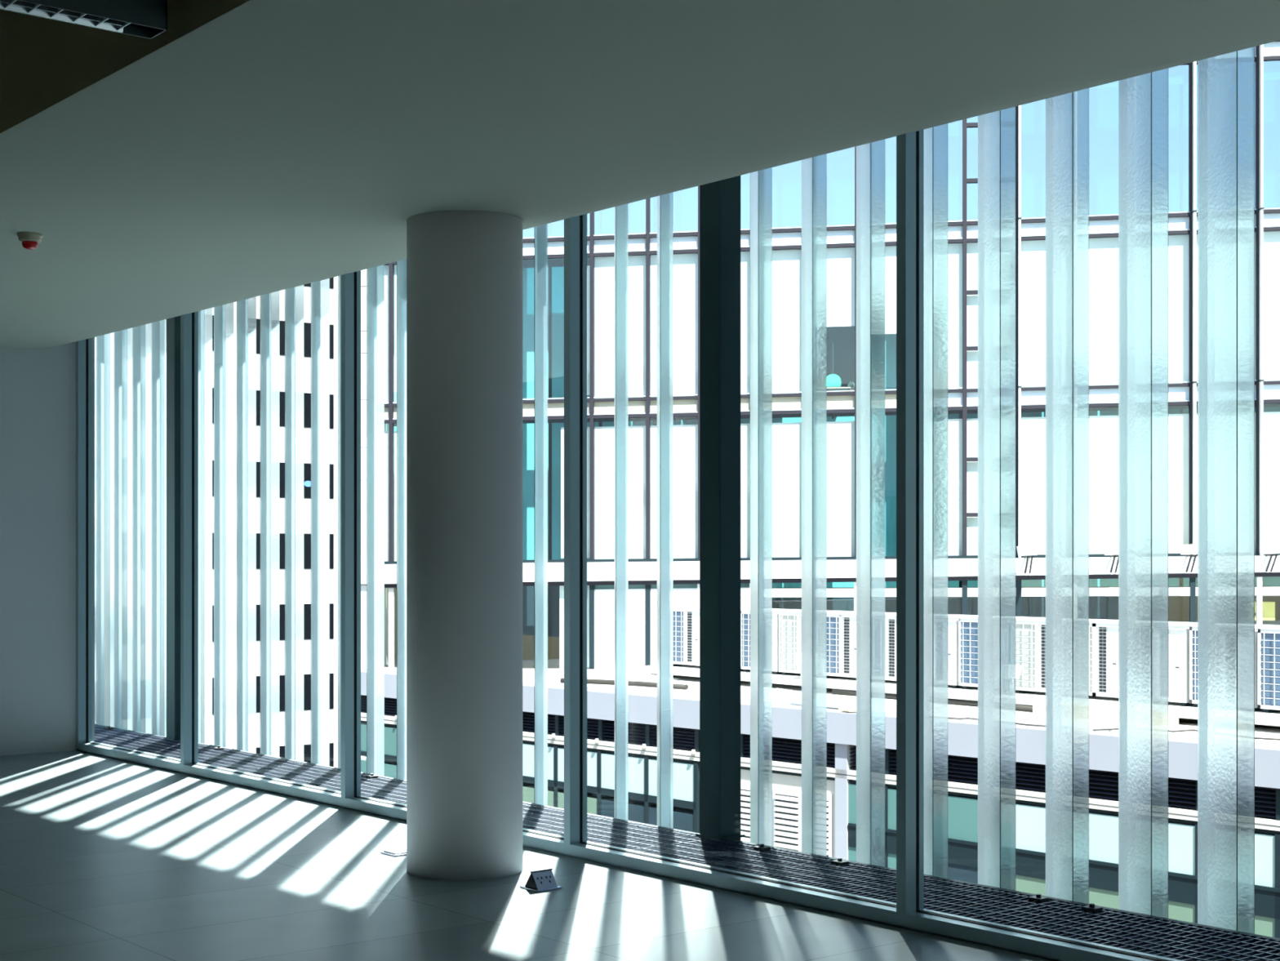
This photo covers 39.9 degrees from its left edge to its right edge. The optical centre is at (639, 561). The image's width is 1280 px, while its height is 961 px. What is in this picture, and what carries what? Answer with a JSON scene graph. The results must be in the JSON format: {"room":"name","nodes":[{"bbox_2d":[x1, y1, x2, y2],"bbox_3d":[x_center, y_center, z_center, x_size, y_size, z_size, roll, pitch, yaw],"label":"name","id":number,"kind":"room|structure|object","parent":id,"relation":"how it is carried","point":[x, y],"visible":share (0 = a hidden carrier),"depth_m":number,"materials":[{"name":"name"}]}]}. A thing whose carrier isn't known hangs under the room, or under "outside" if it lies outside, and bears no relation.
{"room":"empty office","nodes":[
{"label":"empty office","id":0,"kind":"room"},
{"bbox_2d":[0,337,94,755],"bbox_3d":[-8.931,-0.500,11.117,11.230,4.100,0.250,0,0,-39],"label":"wall","id":1,"kind":"structure","parent":0,"point":[37,385],"depth_m":14.28,"materials":[{"name":"paint"}]},
{"bbox_2d":[0,0,249,133],"bbox_3d":[-1.175,-2.054,5.370,0.025,0.693,18.465,0,0,-39],"label":"ceiling","id":2,"kind":"structure","parent":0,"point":[44,62],"depth_m":6.54,"materials":[{"name":"brown paint"}]},
{"bbox_2d":[0,750,1056,960],"bbox_3d":[-3.090,1.700,3.807,11.430,0.300,18.865,0,0,-39],"label":"floor","id":3,"kind":"structure","parent":0,"point":[103,858],"depth_m":8.10,"materials":[{"name":"tile"}]},
{"bbox_2d":[406,210,522,880],"bbox_3d":[-0.879,-0.080,8.862,0.580,3.259,0.580,0,0,-39],"label":"round column","id":4,"kind":"structure","parent":3,"relation":"on","point":[464,268],"depth_m":8.61,"materials":[{"name":"paint"}]},
{"bbox_2d":[520,868,562,892],"bbox_3d":[-0.470,1.506,8.376,0.145,0.088,0.145,0,0,-39],"label":"socket","id":5,"kind":"object","parent":3,"relation":"on","point":[541,880],"visible":1,"depth_m":8.34,"materials":[{"name":"silver metal"}]},
{"bbox_2d":[94,724,1279,960],"bbox_3d":[1.706,1.617,7.655,0.933,0.186,24.500,0,0,-39],"label":"walkway grating","id":6,"kind":"object","parent":3,"relation":"on","point":[1175,939],"visible":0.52,"depth_m":8.74,"materials":[{"name":"metal"}]},
{"bbox_2d":[0,0,1279,347],"bbox_3d":[0.069,-2.078,6.386,3.235,0.745,18.465,0,0,-39],"label":"ceiling","id":7,"kind":"structure","parent":0,"point":[270,146],"depth_m":6.74,"materials":[{"name":"paint"}]},
{"bbox_2d":[17,231,43,249],"bbox_3d":[-3.177,-1.666,9.192,0.128,0.078,0.128,0,0,-39],"label":"detector","id":8,"kind":"object","parent":7,"relation":"attached to","point":[29,240],"visible":1,"depth_m":9.15,"materials":[{"name":"beige plastic"}]},
{"bbox_2d":[1090,80,1118,88],"bbox_3d":[10.636,-11.102,40.553,1.207,0.449,0.010,0,0,7],"label":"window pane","id":9,"kind":"object","parent":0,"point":[1115,84],"depth_m":40.53,"materials":[{"name":"blue glass"}]},
{"bbox_2d":[1168,64,1189,84],"bbox_3d":[11.941,-11.121,40.396,1.242,0.449,0.010,0,0,7],"label":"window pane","id":10,"kind":"object","parent":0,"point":[1180,74],"depth_m":40.35,"materials":[{"name":"glass"}]},
{"bbox_2d":[1195,62,1255,83],"bbox_3d":[13.331,-11.141,40.228,1.377,0.451,0.010,0,0,7],"label":"window pane","id":11,"kind":"object","parent":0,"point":[1196,62],"depth_m":40.30,"materials":[{"name":"blue glass"}]},
{"bbox_3d":[-4.263,-2.475,2.848,8.000,0.150,18.465,0,0,-39],"label":"ceiling","id":12,"kind":"structure","parent":0,"visible":0},
{"bbox_2d":[0,0,167,39],"bbox_3d":[-2.137,-2.050,5.217,1.510,0.700,0.125,0,0,-39],"label":"light","id":13,"kind":"object","parent":12,"relation":"hanging from","point":[147,19],"visible":1,"depth_m":5.55,"materials":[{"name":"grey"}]},
{"bbox_3d":[-3.093,-2.200,3.803,11.520,10.500,24.465,0,0,-39],"label":"wall","id":14,"kind":"structure","parent":0,"visible":0},
{"bbox_2d":[75,337,182,773],"bbox_3d":[-3.941,-0.177,13.734,0.130,3.455,2.006,0,0,-39],"label":"window","id":15,"kind":"structure","parent":14,"relation":"in","point":[84,742],"depth_m":14.46,"materials":[{"name":"metal"}]},
{"bbox_2d":[180,311,343,807],"bbox_3d":[-2.570,-0.177,12.055,0.130,3.455,2.355,0,0,-39],"label":"window","id":16,"kind":"structure","parent":14,"relation":"in","point":[189,764],"depth_m":12.90,"materials":[{"name":"metal"}]},
{"bbox_2d":[340,270,567,855],"bbox_3d":[-1.088,-0.177,10.240,0.130,3.455,2.358,0,0,-39],"label":"window","id":17,"kind":"structure","parent":14,"relation":"in","point":[351,797],"depth_m":11.10,"materials":[{"name":"metal"}]},
{"bbox_2d":[564,213,899,926],"bbox_3d":[0.397,-0.177,8.422,0.130,3.455,2.363,0,0,-39],"label":"window","id":18,"kind":"structure","parent":14,"relation":"in","point":[576,844],"depth_m":9.27,"materials":[{"name":"metal"}]},
{"bbox_2d":[896,129,1182,960],"bbox_3d":[1.882,-0.177,6.604,0.130,3.455,2.358,0,0,-39],"label":"window","id":19,"kind":"structure","parent":14,"relation":"in","point":[911,913],"depth_m":7.46,"materials":[{"name":"metal"}]},
{"bbox_3d":[2.076,-2.820,8.026,1.830,0.260,24.465,0,0,-39],"label":"ceiling","id":20,"kind":"structure","parent":0,"visible":0},
{"bbox_2d":[94,337,96,724],"bbox_3d":[-5.448,0.083,17.477,0.076,5.535,0.479,0,0,-2],"label":"glass fin","id":21,"kind":"object","parent":20,"relation":"hanging from","point":[95,337],"visible":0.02,"depth_m":17.71,"materials":[{"name":"teal"}]},
{"bbox_2d":[96,332,113,727],"bbox_3d":[-5.182,0.083,17.151,0.076,5.535,0.479,0,0,-2],"label":"glass fin","id":22,"kind":"object","parent":20,"relation":"hanging from","point":[104,343],"visible":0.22,"depth_m":17.20,"materials":[{"name":"teal"}]},
{"bbox_2d":[113,328,132,730],"bbox_3d":[-4.915,0.083,16.825,0.076,5.535,0.479,0,0,-2],"label":"glass fin","id":23,"kind":"object","parent":20,"relation":"hanging from","point":[122,340],"visible":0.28,"depth_m":16.91,"materials":[{"name":"teal"}]},
{"bbox_2d":[132,323,151,733],"bbox_3d":[-4.649,0.083,16.498,0.076,5.535,0.479,0,0,-2],"label":"glass fin","id":24,"kind":"object","parent":20,"relation":"hanging from","point":[141,335],"visible":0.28,"depth_m":16.61,"materials":[{"name":"teal"}]},
{"bbox_2d":[151,319,166,736],"bbox_3d":[-4.382,0.083,16.172,0.076,5.535,0.479,0,0,-2],"label":"glass fin","id":25,"kind":"object","parent":20,"relation":"hanging from","point":[158,329],"visible":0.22,"depth_m":15.94,"materials":[{"name":"teal"}]},
{"bbox_2d":[164,315,180,740],"bbox_3d":[-4.038,0.083,15.457,0.190,5.535,0.205,0,0,-39],"label":"steel post","id":26,"kind":"object","parent":20,"relation":"attached to","point":[173,324],"visible":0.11,"depth_m":15.37,"materials":[{"name":"grey metal"}]},
{"bbox_2d":[198,307,212,744],"bbox_3d":[-3.849,0.083,15.519,0.076,5.535,0.479,0,0,-2],"label":"glass fin","id":27,"kind":"object","parent":20,"relation":"hanging from","point":[205,316],"visible":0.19,"depth_m":15.75,"materials":[{"name":"teal"}]},
{"bbox_2d":[213,302,234,748],"bbox_3d":[-3.582,0.083,15.193,0.076,5.535,0.479,0,0,-2],"label":"glass fin","id":28,"kind":"object","parent":20,"relation":"hanging from","point":[224,315],"visible":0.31,"depth_m":15.35,"materials":[{"name":"teal"}]},
{"bbox_2d":[235,296,256,752],"bbox_3d":[-3.316,0.083,14.867,0.076,5.535,0.479,0,0,-2],"label":"glass fin","id":29,"kind":"object","parent":20,"relation":"hanging from","point":[246,309],"visible":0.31,"depth_m":15.02,"materials":[{"name":"teal"}]},
{"bbox_2d":[259,290,279,756],"bbox_3d":[-3.049,0.083,14.540,0.076,5.535,0.479,0,0,-2],"label":"glass fin","id":30,"kind":"object","parent":20,"relation":"hanging from","point":[269,304],"visible":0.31,"depth_m":14.71,"materials":[{"name":"teal"}]},
{"bbox_2d":[284,284,303,761],"bbox_3d":[-2.783,0.083,14.214,0.076,5.535,0.479,0,0,-2],"label":"glass fin","id":31,"kind":"object","parent":20,"relation":"hanging from","point":[294,296],"visible":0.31,"depth_m":14.43,"materials":[{"name":"teal"}]},
{"bbox_2d":[311,278,329,766],"bbox_3d":[-2.516,0.083,13.887,0.076,5.535,0.479,0,0,-2],"label":"glass fin","id":32,"kind":"object","parent":20,"relation":"hanging from","point":[320,290],"visible":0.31,"depth_m":14.12,"materials":[{"name":"teal"}]},
{"bbox_2d":[337,275,340,768],"bbox_3d":[-2.249,0.083,13.561,0.076,5.535,0.479,0,0,-2],"label":"glass fin","id":33,"kind":"object","parent":20,"relation":"hanging from","point":[339,277],"visible":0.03,"depth_m":13.32,"materials":[{"name":"teal"}]},
{"bbox_2d":[366,264,384,776],"bbox_3d":[-1.983,0.083,13.235,0.076,5.535,0.479,0,0,-2],"label":"glass fin","id":34,"kind":"object","parent":20,"relation":"hanging from","point":[375,275],"visible":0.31,"depth_m":13.00,"materials":[{"name":"teal"}]},
{"bbox_2d":[396,258,406,780],"bbox_3d":[-1.716,0.083,12.908,0.076,5.535,0.479,0,0,-2],"label":"glass fin","id":35,"kind":"object","parent":20,"relation":"hanging from","point":[401,264],"visible":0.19,"depth_m":12.67,"materials":[{"name":"teal"}]},
{"bbox_2d":[533,223,547,805],"bbox_3d":[-0.650,0.083,11.603,0.076,5.535,0.479,0,0,-2],"label":"glass fin","id":36,"kind":"object","parent":20,"relation":"hanging from","point":[540,233],"visible":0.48,"depth_m":11.36,"materials":[{"name":"teal"}]},
{"bbox_2d":[614,203,628,820],"bbox_3d":[-0.117,0.083,10.950,0.076,5.535,0.479,0,0,-2],"label":"glass fin","id":37,"kind":"object","parent":20,"relation":"hanging from","point":[621,212],"visible":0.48,"depth_m":10.71,"materials":[{"name":"teal"}]},
{"bbox_2d":[657,192,673,828],"bbox_3d":[0.150,0.083,10.624,0.076,5.535,0.479,0,0,-2],"label":"glass fin","id":38,"kind":"object","parent":20,"relation":"hanging from","point":[665,202],"visible":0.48,"depth_m":10.38,"materials":[{"name":"teal"}]},
{"bbox_2d":[695,175,745,840],"bbox_3d":[0.453,0.083,9.958,0.190,5.535,0.205,0,0,-39],"label":"steel post","id":39,"kind":"object","parent":20,"relation":"attached to","point":[720,200],"visible":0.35,"depth_m":9.90,"materials":[{"name":"grey metal"}]},
{"bbox_2d":[750,167,772,846],"bbox_3d":[0.683,0.083,9.971,0.076,5.535,0.479,0,0,-2],"label":"glass fin","id":40,"kind":"object","parent":20,"relation":"hanging from","point":[761,181],"visible":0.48,"depth_m":9.73,"materials":[{"name":"teal"}]},
{"bbox_2d":[801,153,826,856],"bbox_3d":[0.949,0.083,9.645,0.076,5.535,0.479,0,0,-2],"label":"glass fin","id":41,"kind":"object","parent":20,"relation":"hanging from","point":[814,170],"visible":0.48,"depth_m":9.41,"materials":[{"name":"teal"}]},
{"bbox_2d":[856,139,884,866],"bbox_3d":[1.216,0.083,9.318,0.076,5.535,0.479,0,0,-2],"label":"glass fin","id":42,"kind":"object","parent":20,"relation":"hanging from","point":[870,157],"visible":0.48,"depth_m":9.08,"materials":[{"name":"teal"}]},
{"bbox_2d":[924,123,947,878],"bbox_3d":[1.482,0.083,8.992,0.076,5.535,0.479,0,0,-2],"label":"glass fin","id":43,"kind":"object","parent":20,"relation":"hanging from","point":[935,138],"visible":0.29,"depth_m":8.75,"materials":[{"name":"teal"}]},
{"bbox_2d":[977,106,1015,890],"bbox_3d":[1.749,0.083,8.665,0.076,5.535,0.479,0,0,-2],"label":"glass fin","id":44,"kind":"object","parent":20,"relation":"hanging from","point":[996,130],"visible":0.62,"depth_m":8.46,"materials":[{"name":"teal"}]},
{"bbox_2d":[1045,88,1088,903],"bbox_3d":[2.016,0.083,8.339,0.076,5.535,0.479,0,0,-2],"label":"glass fin","id":45,"kind":"object","parent":20,"relation":"hanging from","point":[1067,115],"visible":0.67,"depth_m":8.16,"materials":[{"name":"teal"}]},
{"bbox_2d":[1118,68,1168,917],"bbox_3d":[2.282,0.083,8.013,0.076,5.535,0.479,0,0,-2],"label":"glass fin","id":46,"kind":"object","parent":20,"relation":"hanging from","point":[1143,100],"visible":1,"depth_m":7.86,"materials":[{"name":"teal"}]},
{"bbox_2d":[1197,46,1254,933],"bbox_3d":[2.549,0.083,7.686,0.076,5.535,0.479,0,0,-2],"label":"glass fin","id":47,"kind":"object","parent":20,"relation":"hanging from","point":[1226,82],"visible":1,"depth_m":7.56,"materials":[{"name":"teal"}]},
{"label":"outside","id":48,"kind":"structure","parent":0,"visible":0},
{"bbox_3d":[48.818,13.650,72.151,153.100,0.200,230.000,0,0,-39],"label":"floor","id":49,"kind":"structure","parent":48,"visible":0},
{"bbox_2d":[212,275,366,767],"bbox_3d":[-19.727,-3.029,78.530,17.895,33.157,13.685,0,0,-39],"label":"tower block","id":50,"kind":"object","parent":49,"relation":"on","point":[333,281],"visible":0.09,"depth_m":74.97,"materials":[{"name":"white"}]},
{"bbox_2d":[360,40,1279,669],"bbox_3d":[10.992,-3.019,44.776,35.610,33.139,9.280,0,0,7],"label":"glass office block","id":51,"kind":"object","parent":49,"relation":"on","point":[1030,117],"visible":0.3,"depth_m":41.53,"materials":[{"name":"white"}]},
{"bbox_2d":[384,431,388,560],"bbox_3d":[-6.168,-1.536,42.579,0.321,3.207,0.010,0,0,7],"label":"blind","id":52,"kind":"object","parent":51,"relation":"hanging from","point":[386,433],"depth_m":42.57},
{"bbox_2d":[384,265,388,404],"bbox_3d":[-6.168,-5.450,42.579,0.321,3.406,0.010,0,0,7],"label":"blind","id":53,"kind":"object","parent":51,"relation":"hanging from","point":[386,267],"depth_m":42.57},
{"bbox_2d":[394,431,396,560],"bbox_3d":[-5.371,-1.545,42.483,1.105,3.218,0.010,0,0,7],"label":"blind","id":54,"kind":"object","parent":51,"relation":"hanging from","point":[395,432],"depth_m":42.54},
{"bbox_2d":[394,264,396,391],"bbox_3d":[-5.864,-5.626,42.542,0.111,3.061,0.010,0,0,7],"label":"blind","id":55,"kind":"object","parent":51,"relation":"hanging from","point":[395,265],"depth_m":42.54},
{"bbox_2d":[559,585,589,668],"bbox_3d":[-1.542,1.516,42.021,0.754,2.067,0.010,0,0,7],"label":"blind","id":56,"kind":"object","parent":51,"relation":"hanging from","point":[561,587],"depth_m":42.05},
{"bbox_2d":[560,426,589,558],"bbox_3d":[-1.525,-1.640,42.019,0.720,3.122,0.010,0,0,7],"label":"blind","id":57,"kind":"object","parent":51,"relation":"hanging from","point":[588,428],"depth_m":42.04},
{"bbox_2d":[586,265,589,395],"bbox_3d":[-1.485,-5.493,42.014,0.638,3.086,0.010,0,0,7],"label":"blind","id":58,"kind":"object","parent":51,"relation":"hanging from","point":[588,266],"depth_m":41.98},
{"bbox_2d":[594,425,645,559],"bbox_3d":[-0.460,-1.601,41.891,1.247,3.234,0.010,0,0,7],"label":"blind","id":59,"kind":"object","parent":51,"relation":"hanging from","point":[604,437],"depth_m":41.91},
{"bbox_2d":[594,255,645,398],"bbox_3d":[-0.460,-5.542,41.891,1.247,3.436,0.010,0,0,7],"label":"blind","id":60,"kind":"object","parent":51,"relation":"hanging from","point":[604,265],"depth_m":41.91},
{"bbox_2d":[650,424,697,558],"bbox_3d":[0.816,-1.615,41.737,1.142,3.236,0.010,0,0,7],"label":"blind","id":61,"kind":"object","parent":51,"relation":"hanging from","point":[685,436],"depth_m":41.71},
{"bbox_2d":[650,253,697,396],"bbox_3d":[0.816,-5.562,41.737,1.142,3.437,0.010,0,0,7],"label":"blind","id":62,"kind":"object","parent":51,"relation":"hanging from","point":[685,264],"depth_m":41.71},
{"bbox_2d":[740,423,750,557],"bbox_3d":[2.035,-1.629,41.590,1.133,3.240,0.010,0,0,7],"label":"blind","id":63,"kind":"object","parent":51,"relation":"hanging from","point":[744,428],"depth_m":41.53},
{"bbox_2d":[740,251,750,392],"bbox_3d":[2.035,-5.581,41.590,1.133,3.441,0.010,0,0,7],"label":"blind","id":64,"kind":"object","parent":51,"relation":"hanging from","point":[744,255],"depth_m":41.53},
{"bbox_2d":[772,422,801,557],"bbox_3d":[3.253,-1.643,41.443,1.141,3.243,0.010,0,0,7],"label":"blind","id":65,"kind":"object","parent":51,"relation":"hanging from","point":[786,437],"depth_m":41.41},
{"bbox_2d":[772,248,801,393],"bbox_3d":[3.253,-5.601,41.443,1.141,3.444,0.010,0,0,7],"label":"blind","id":66,"kind":"object","parent":51,"relation":"hanging from","point":[786,263],"depth_m":41.41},
{"bbox_2d":[826,421,854,556],"bbox_3d":[4.463,-1.657,41.297,1.116,3.246,0.010,0,0,7],"label":"blind","id":67,"kind":"object","parent":51,"relation":"hanging from","point":[840,434],"depth_m":41.26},
{"bbox_2d":[826,247,854,326],"bbox_3d":[4.463,-6.413,41.297,1.116,1.861,0.010,0,0,7],"label":"blind","id":68,"kind":"object","parent":51,"relation":"hanging from","point":[840,260],"depth_m":41.26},
{"bbox_2d":[884,245,896,333],"bbox_3d":[5.679,-6.330,41.151,1.154,2.070,0.010,0,0,7],"label":"blind","id":69,"kind":"object","parent":51,"relation":"hanging from","point":[890,251],"depth_m":41.13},
{"bbox_2d":[947,418,962,555],"bbox_3d":[6.909,-1.684,41.002,1.145,3.254,0.010,0,0,7],"label":"blind","id":70,"kind":"object","parent":51,"relation":"hanging from","point":[954,425],"depth_m":40.95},
{"bbox_2d":[947,243,962,389],"bbox_3d":[6.909,-5.659,41.002,1.145,3.453,0.010,0,0,7],"label":"blind","id":71,"kind":"object","parent":51,"relation":"hanging from","point":[954,250],"depth_m":40.95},
{"bbox_2d":[966,417,977,555],"bbox_3d":[8.131,-1.698,40.855,1.136,3.257,0.010,0,0,7],"label":"blind","id":72,"kind":"object","parent":51,"relation":"hanging from","point":[971,424],"depth_m":40.90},
{"bbox_2d":[966,242,977,386],"bbox_3d":[8.131,-5.678,40.855,1.136,3.457,0.010,0,0,7],"label":"blind","id":73,"kind":"object","parent":51,"relation":"hanging from","point":[971,247],"depth_m":40.90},
{"bbox_2d":[1016,544,1037,573],"bbox_3d":[8.774,-0.053,40.103,0.440,0.644,0.750,0,0,7],"label":"floodlight","id":74,"kind":"object","parent":51,"relation":"attached to","point":[1024,550],"visible":1,"depth_m":39.78,"materials":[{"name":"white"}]},
{"bbox_2d":[1021,417,1045,554],"bbox_3d":[9.366,-1.712,40.706,1.172,3.261,0.010,0,0,7],"label":"blind","id":75,"kind":"object","parent":51,"relation":"hanging from","point":[1033,428],"depth_m":40.73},
{"bbox_2d":[1021,240,1045,387],"bbox_3d":[9.366,-5.698,40.706,1.172,3.460,0.010,0,0,7],"label":"blind","id":76,"kind":"object","parent":51,"relation":"hanging from","point":[1033,251],"depth_m":40.73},
{"bbox_2d":[1088,415,1118,554],"bbox_3d":[10.636,-1.727,40.553,1.207,3.265,0.010,0,0,7],"label":"blind","id":77,"kind":"object","parent":51,"relation":"hanging from","point":[1103,429],"depth_m":40.54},
{"bbox_2d":[1088,237,1118,385],"bbox_3d":[10.636,-5.718,40.553,1.207,3.464,0.010,0,0,7],"label":"blind","id":78,"kind":"object","parent":51,"relation":"hanging from","point":[1103,251],"depth_m":40.54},
{"bbox_2d":[1102,544,1118,572],"bbox_3d":[10.678,-0.067,39.873,0.440,0.644,0.750,0,0,7],"label":"floodlight","id":79,"kind":"object","parent":51,"relation":"attached to","point":[1112,550],"visible":0.82,"depth_m":39.56,"materials":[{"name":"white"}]},
{"bbox_2d":[1168,413,1189,553],"bbox_3d":[11.941,-1.741,40.396,1.242,3.269,0.010,0,0,7],"label":"blind","id":80,"kind":"object","parent":51,"relation":"hanging from","point":[1178,424],"depth_m":40.35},
{"bbox_2d":[1168,234,1189,383],"bbox_3d":[11.941,-5.739,40.396,1.242,3.468,0.010,0,0,7],"label":"blind","id":81,"kind":"object","parent":51,"relation":"hanging from","point":[1178,244],"depth_m":40.35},
{"bbox_2d":[1179,543,1197,572],"bbox_3d":[12.341,-0.079,39.673,0.440,0.644,0.750,0,0,7],"label":"floodlight","id":82,"kind":"object","parent":51,"relation":"attached to","point":[1190,550],"visible":0.95,"depth_m":39.36,"materials":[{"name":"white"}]},
{"bbox_2d":[1195,412,1255,552],"bbox_3d":[13.331,-1.757,40.228,1.377,3.275,0.010,0,0,7],"label":"blind","id":83,"kind":"object","parent":51,"relation":"hanging from","point":[1255,412],"depth_m":40.30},
{"bbox_2d":[1195,231,1255,381],"bbox_3d":[13.331,-5.762,40.228,1.377,3.474,0.010,0,0,7],"label":"blind","id":84,"kind":"object","parent":51,"relation":"hanging from","point":[1196,232],"depth_m":40.30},
{"bbox_2d":[1260,542,1279,571],"bbox_3d":[14.075,-0.091,39.464,0.440,0.644,0.750,0,0,7],"label":"floodlight","id":85,"kind":"object","parent":51,"relation":"attached to","point":[1265,548],"visible":1,"depth_m":39.15,"materials":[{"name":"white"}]},
{"bbox_2d":[1263,411,1279,543],"bbox_3d":[14.789,-1.774,40.053,1.379,3.279,0.010,0,0,7],"label":"blind","id":86,"kind":"object","parent":51,"relation":"hanging from","point":[1271,420],"depth_m":40.10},
{"bbox_2d":[1263,231,1279,381],"bbox_3d":[14.789,-5.785,40.053,1.379,3.478,0.010,0,0,7],"label":"blind","id":87,"kind":"object","parent":51,"relation":"hanging from","point":[1271,238],"depth_m":40.10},
{"bbox_2d":[1263,60,1279,79],"bbox_3d":[14.789,-11.162,40.053,1.379,0.450,0.010,0,0,7],"label":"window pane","id":88,"kind":"object","parent":51,"relation":"hanging from","point":[1271,68],"depth_m":40.10,"materials":[{"name":"blue glass"}]},
{"bbox_2d":[360,666,1279,937],"bbox_3d":[12.200,8.050,38.012,25.148,11.000,31.930,0,0,-39],"label":"block","id":89,"kind":"object","parent":49,"relation":"on","point":[962,734],"visible":0.31,"depth_m":29.36,"materials":[{"name":"concrete"}]},
{"bbox_2d":[560,678,688,688],"bbox_3d":[-0.304,2.500,36.200,3.242,0.100,0.295,0,0,37],"label":"pipe","id":90,"kind":"object","parent":89,"relation":"on","point":[562,680],"visible":0.59,"depth_m":36.12,"materials":[{"name":"grey metal"}]},
{"bbox_2d":[586,671,681,681],"bbox_3d":[-0.220,2.493,38.792,1.000,0.113,2.400,0,0,-37],"label":"tarpaulin","id":91,"kind":"object","parent":89,"relation":"on","point":[635,676],"visible":0.62,"depth_m":38.38,"materials":[{"name":"white"}]},
{"bbox_2d":[790,697,893,708],"bbox_3d":[3.565,2.495,31.249,0.900,0.107,1.700,0,0,-37],"label":"pipe","id":92,"kind":"object","parent":89,"relation":"on","point":[842,703],"visible":0.43,"depth_m":30.84,"materials":[{"name":"white"}]},
{"bbox_2d":[831,688,1032,711],"bbox_3d":[5.265,2.500,31.854,0.191,0.100,5.169,0,0,-36],"label":"pipe","id":93,"kind":"object","parent":89,"relation":"on","point":[837,691],"visible":0.43,"depth_m":31.39,"materials":[{"name":"grey metal"}]},
{"bbox_2d":[628,665,1279,726],"bbox_3d":[5.587,2.450,32.845,1.750,0.200,17.749,0,0,-37],"label":"platform","id":94,"kind":"object","parent":89,"relation":"on","point":[1273,718],"visible":0.36,"depth_m":31.48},
{"bbox_2d":[673,605,699,668],"bbox_3d":[1.282,1.680,39.411,0.774,1.340,1.210,0,0,-37],"label":"outdoor unit","id":95,"kind":"object","parent":94,"relation":"on","point":[686,618],"visible":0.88,"depth_m":39.16,"materials":[{"name":"white metal"}]},
{"bbox_2d":[740,608,801,674],"bbox_3d":[2.783,1.680,37.385,0.774,1.340,1.210,0,0,-37],"label":"outdoor unit","id":96,"kind":"object","parent":94,"relation":"on","point":[744,613],"visible":0.23,"depth_m":37.43,"materials":[{"name":"white metal"}]},
{"bbox_2d":[777,609,838,675],"bbox_3d":[3.533,1.680,36.372,0.774,1.340,1.210,0,0,-37],"label":"outdoor unit","id":97,"kind":"object","parent":94,"relation":"on","point":[789,620],"visible":0.29,"depth_m":36.38,"materials":[{"name":"white metal"}]},
{"bbox_2d":[826,610,856,678],"bbox_3d":[4.283,1.680,35.359,0.774,1.340,1.210,0,0,-37],"label":"outdoor unit","id":98,"kind":"object","parent":94,"relation":"on","point":[841,624],"visible":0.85,"depth_m":35.11,"materials":[{"name":"white metal"}]},
{"bbox_2d":[884,612,896,680],"bbox_3d":[5.033,1.680,34.346,0.774,1.340,1.210,0,0,-37],"label":"outdoor unit","id":99,"kind":"object","parent":94,"relation":"on","point":[890,617],"visible":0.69,"depth_m":34.02,"materials":[{"name":"white metal"}]},
{"bbox_2d":[947,613,977,688],"bbox_3d":[5.783,1.680,33.333,0.774,1.340,1.210,0,0,-37],"label":"outdoor unit","id":100,"kind":"object","parent":94,"relation":"on","point":[953,620],"visible":0.04,"depth_m":32.71,"materials":[{"name":"white metal"}]},
{"bbox_2d":[957,615,1028,688],"bbox_3d":[6.533,1.680,32.320,0.774,1.340,1.210,0,0,-37],"label":"outdoor unit","id":101,"kind":"object","parent":94,"relation":"on","point":[967,624],"visible":0.2,"depth_m":32.40,"materials":[{"name":"white metal"}]},
{"bbox_2d":[1015,617,1045,693],"bbox_3d":[7.283,1.680,31.307,0.774,1.340,1.210,0,0,-37],"label":"outdoor unit","id":102,"kind":"object","parent":94,"relation":"on","point":[1030,632],"visible":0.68,"depth_m":31.21,"materials":[{"name":"white metal"}]},
{"bbox_2d":[1088,618,1118,701],"bbox_3d":[8.033,1.680,30.294,0.774,1.340,1.210,0,0,-37],"label":"outdoor unit","id":103,"kind":"object","parent":94,"relation":"on","point":[1103,633],"visible":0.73,"depth_m":29.92,"materials":[{"name":"white metal"}]},
{"bbox_2d":[1168,621,1197,706],"bbox_3d":[8.784,1.680,29.281,0.774,1.340,1.210,0,0,-37],"label":"outdoor unit","id":104,"kind":"object","parent":94,"relation":"on","point":[1178,632],"visible":0.11,"depth_m":28.71,"materials":[{"name":"white metal"}]},
{"bbox_2d":[1188,623,1278,711],"bbox_3d":[9.534,1.680,28.268,0.774,1.340,1.210,0,0,-37],"label":"outdoor unit","id":105,"kind":"object","parent":94,"relation":"on","point":[1193,627],"visible":0.13,"depth_m":28.44,"materials":[{"name":"white metal"}]},
{"bbox_2d":[1257,625,1279,712],"bbox_3d":[10.284,1.680,27.255,0.774,1.340,1.210,0,0,-37],"label":"outdoor unit","id":106,"kind":"object","parent":94,"relation":"on","point":[1268,637],"visible":1,"depth_m":27.37,"materials":[{"name":"white metal"}]},
{"bbox_2d":[1032,701,1178,725],"bbox_3d":[7.478,2.450,28.480,0.400,0.200,2.600,0,0,-37],"label":"pipe","id":107,"kind":"object","parent":89,"relation":"on","point":[1100,713],"visible":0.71,"depth_m":28.27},
{"bbox_2d":[1185,618,1279,625],"bbox_3d":[14.117,1.947,40.612,2.936,1.205,0.600,0,0,7],"label":"storage shelf","id":108,"kind":"object","parent":89,"relation":"on","point":[1276,621],"visible":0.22,"depth_m":40.29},
{"bbox_2d":[1254,601,1275,620],"bbox_3d":[14.265,1.133,40.568,0.540,0.423,0.453,0,0,7],"label":"carton","id":109,"kind":"object","parent":108,"relation":"on","point":[1268,607],"visible":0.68,"depth_m":40.34,"materials":[{"name":"cardboard"}]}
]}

